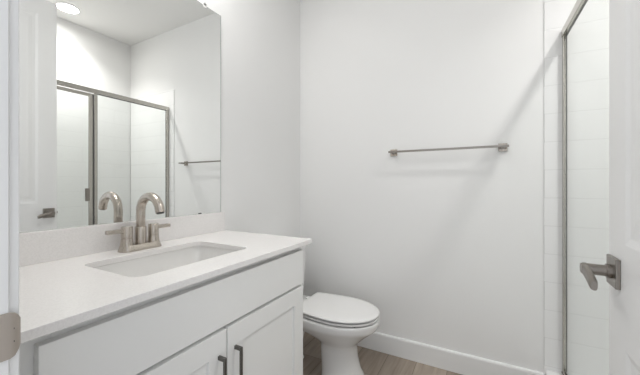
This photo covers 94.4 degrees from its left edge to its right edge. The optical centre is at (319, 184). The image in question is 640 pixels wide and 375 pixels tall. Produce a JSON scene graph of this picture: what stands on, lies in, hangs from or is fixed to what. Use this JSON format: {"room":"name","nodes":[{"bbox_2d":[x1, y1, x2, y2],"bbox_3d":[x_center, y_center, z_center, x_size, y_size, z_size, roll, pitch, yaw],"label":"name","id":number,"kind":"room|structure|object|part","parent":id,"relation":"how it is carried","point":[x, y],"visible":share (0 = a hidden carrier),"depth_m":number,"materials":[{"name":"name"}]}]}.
{"room":"bathroom","nodes":[
{"label":"bathroom","id":0,"kind":"room"},
{"bbox_2d":[22,0,299,237],"bbox_3d":[-0.630,-0.236,1.530,0.100,2.712,2.009,0,0,28],"label":"wall","id":1,"kind":"structure","parent":0,"point":[260,39],"depth_m":1.88,"materials":[{"name":"white paint"}]},
{"bbox_2d":[19,0,220,232],"bbox_3d":[-0.751,-0.385,1.192,0.008,1.062,0.913,0,0,28],"label":"mirror","id":2,"kind":"object","parent":1,"relation":"attached to","point":[120,100],"visible":1,"depth_m":1.13,"materials":[{"name":"silver mirror"}]},
{"bbox_2d":[19,212,224,266],"bbox_3d":[-0.763,0.197,1.159,0.020,0.100,1.011,0,0,28],"label":"backsplash","id":3,"kind":"structure","parent":1,"relation":"attached to","point":[35,247],"depth_m":1.05,"materials":[{"name":"stone"}]},
{"bbox_2d":[303,332,461,374],"bbox_3d":[0.276,1.145,0.674,2.509,0.050,2.649,0,0,28],"label":"floor","id":4,"kind":"structure","parent":0,"point":[372,362],"depth_m":1.84,"materials":[{"name":"brown wood"}]},
{"bbox_2d":[19,247,302,374],"bbox_3d":[-0.524,0.694,1.022,0.566,0.852,0.997,0,0,28],"label":"vanity cabinet","id":5,"kind":"object","parent":4,"relation":"on","point":[246,320],"visible":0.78,"depth_m":0.84,"materials":[{"name":"white paint"}]},
{"bbox_2d":[19,212,311,343],"bbox_3d":[-0.524,0.207,1.033,0.558,0.120,1.018,0,0,28],"label":"countertop","id":6,"kind":"structure","parent":5,"relation":"on","point":[61,286],"depth_m":0.89,"materials":[{"name":"stone"}]},
{"bbox_2d":[105,192,170,252],"bbox_3d":[-0.686,0.137,1.128,0.191,0.218,0.192,0,0,-21],"label":"faucet","id":7,"kind":"object","parent":6,"relation":"on","point":[127,245],"visible":1,"depth_m":1.12,"materials":[{"name":"silver metal"}]},
{"bbox_3d":[-0.733,0.169,1.060,0.019,0.014,0.059,0,0,28],"label":"handle lever","id":8,"kind":"part","parent":7,"relation":"part of","materials":[{"name":"silver metal"}]},
{"bbox_3d":[-0.714,0.190,1.095,0.043,0.070,0.043,0,0,28],"label":"handle","id":9,"kind":"part","parent":7,"relation":"part of","materials":[{"name":"silver metal"}]},
{"bbox_3d":[-0.637,0.127,1.110,0.153,0.196,0.032,0,0,28],"label":"spout","id":10,"kind":"part","parent":7,"relation":"part of","materials":[{"name":"silver metal"}]},
{"bbox_3d":[-0.666,0.190,1.184,0.043,0.070,0.043,0,0,28],"label":"handle","id":11,"kind":"part","parent":7,"relation":"part of","materials":[{"name":"silver metal"}]},
{"bbox_3d":[-0.647,0.169,1.219,0.019,0.014,0.059,0,0,28],"label":"handle lever","id":12,"kind":"part","parent":7,"relation":"part of","materials":[{"name":"silver metal"}]},
{"bbox_2d":[96,246,235,276],"bbox_3d":[-0.508,0.344,1.038,0.333,0.152,0.476,0,0,28],"label":"sink","id":13,"kind":"object","parent":6,"relation":"in","point":[144,266],"visible":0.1,"depth_m":1.15,"materials":[{"name":"white ceramic"}]},
{"bbox_3d":[-0.406,0.728,0.730,0.020,0.560,0.446,0,0,28],"label":"door","id":14,"kind":"part","parent":5,"relation":"part of","materials":[{"name":"white paint"}]},
{"bbox_3d":[-0.292,0.594,0.886,0.030,0.156,0.008,0,0,28],"label":"bar pull","id":15,"kind":"part","parent":5,"relation":"part of","materials":[{"name":"grey metal"}]},
{"bbox_3d":[-0.260,0.594,0.946,0.030,0.156,0.008,0,0,28],"label":"bar pull","id":16,"kind":"part","parent":5,"relation":"part of","materials":[{"name":"grey metal"}]},
{"bbox_3d":[-0.191,0.728,1.126,0.020,0.560,0.446,0,0,28],"label":"door","id":17,"kind":"part","parent":5,"relation":"part of","materials":[{"name":"white paint"}]},
{"bbox_2d":[302,245,379,374],"bbox_3d":[0.002,0.754,1.816,0.732,0.732,0.364,0,0,28],"label":"toilet","id":18,"kind":"object","parent":4,"relation":"on","point":[339,322],"visible":0.62,"depth_m":1.66,"materials":[{"name":"white ceramic"}]},
{"bbox_3d":[-0.244,0.591,1.950,0.166,0.342,0.356,0,0,28],"label":"tank","id":19,"kind":"part","parent":18,"relation":"part of","materials":[{"name":"white ceramic"}]},
{"bbox_3d":[0.115,0.748,1.755,0.469,0.010,0.357,0,0,28],"label":"seat","id":20,"kind":"part","parent":18,"relation":"part of","materials":[{"name":"white plastic"}]},
{"bbox_3d":[0.115,0.727,1.755,0.472,0.014,0.360,0,0,28],"label":"lid","id":21,"kind":"part","parent":18,"relation":"part of","materials":[{"name":"white plastic"}]},
{"bbox_2d":[545,370,561,374],"bbox_3d":[1.165,1.047,0.721,0.767,0.146,1.506,0,0,28],"label":"shower pan","id":22,"kind":"object","parent":4,"relation":"on","point":[547,372],"visible":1,"depth_m":1.53,"materials":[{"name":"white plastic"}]},
{"bbox_2d":[561,0,587,374],"bbox_3d":[0.892,0.088,0.869,0.038,1.770,1.505,0,0,28],"label":"shower enclosure","id":23,"kind":"object","parent":22,"relation":"on","point":[579,5],"visible":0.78,"depth_m":1.50,"materials":[{"name":"silver metal"}]},
{"bbox_3d":[0.898,-0.778,0.866,0.022,0.037,1.505,0,0,28],"label":"header rail","id":24,"kind":"part","parent":23,"relation":"part of","materials":[{"name":"silver metal"}]},
{"bbox_2d":[300,0,547,372],"bbox_3d":[0.928,-0.236,1.770,2.409,2.712,0.100,0,0,28],"label":"wall","id":25,"kind":"structure","parent":0,"point":[447,246],"depth_m":1.84,"materials":[{"name":"white paint"}]},
{"bbox_2d":[388,143,508,155],"bbox_3d":[0.741,-0.209,1.775,0.659,0.044,0.070,0,0,28],"label":"towel bar","id":26,"kind":"object","parent":25,"relation":"attached to","point":[501,146],"visible":1,"depth_m":1.71,"materials":[{"name":"grey metal"}]},
{"bbox_3d":[1.022,-0.209,1.657,0.044,0.044,0.010,0,0,28],"label":"mounting plate","id":27,"kind":"part","parent":26,"relation":"part of","materials":[{"name":"silver metal"}]},
{"bbox_2d":[358,332,543,374],"bbox_3d":[0.514,1.060,1.931,1.527,0.120,0.014,0,0,28],"label":"baseboard","id":28,"kind":"structure","parent":25,"relation":"attached to","point":[453,361],"depth_m":1.81,"materials":[{"name":"white paint"}]},
{"bbox_2d":[544,0,608,374],"bbox_3d":[1.530,0.075,1.383,0.781,2.090,0.006,0,0,28],"label":"tiled wall","id":29,"kind":"structure","parent":25,"relation":"attached to","point":[588,38],"depth_m":1.50,"materials":[{"name":"white tile"}]},
{"bbox_3d":[-0.319,-0.236,0.280,1.640,2.712,0.108,0,0,28],"label":"wall","id":30,"kind":"structure","parent":0,"visible":0},
{"bbox_2d":[0,0,20,374],"bbox_3d":[-0.068,-0.140,0.151,0.958,2.520,0.120,0,0,28],"label":"trim","id":31,"kind":"structure","parent":30,"relation":"attached to","point":[10,320],"depth_m":0.39,"materials":[{"name":"white paint"}]},
{"bbox_3d":[-0.427,0.199,0.357,0.009,0.061,0.101,0,0,24],"label":"strike plate","id":32,"kind":"part","parent":31,"relation":"part of","materials":[{"name":"silver metal"}]},
{"bbox_3d":[-0.042,-0.140,0.198,0.958,2.520,0.012,0,0,28],"label":"door casing","id":33,"kind":"part","parent":31,"relation":"part of","materials":[{"name":"white paint"}]},
{"bbox_2d":[580,0,639,374],"bbox_3d":[0.515,-0.105,0.371,0.149,2.430,0.854,0,0,31],"label":"door","id":34,"kind":"structure","parent":30,"relation":"in","point":[621,269],"depth_m":0.65,"materials":[{"name":"white paint"}]},
{"bbox_3d":[0.630,0.213,0.695,0.015,0.044,0.094,0,0,31],"label":"lever blade","id":35,"kind":"part","parent":34,"relation":"part of","materials":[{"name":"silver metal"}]}
]}

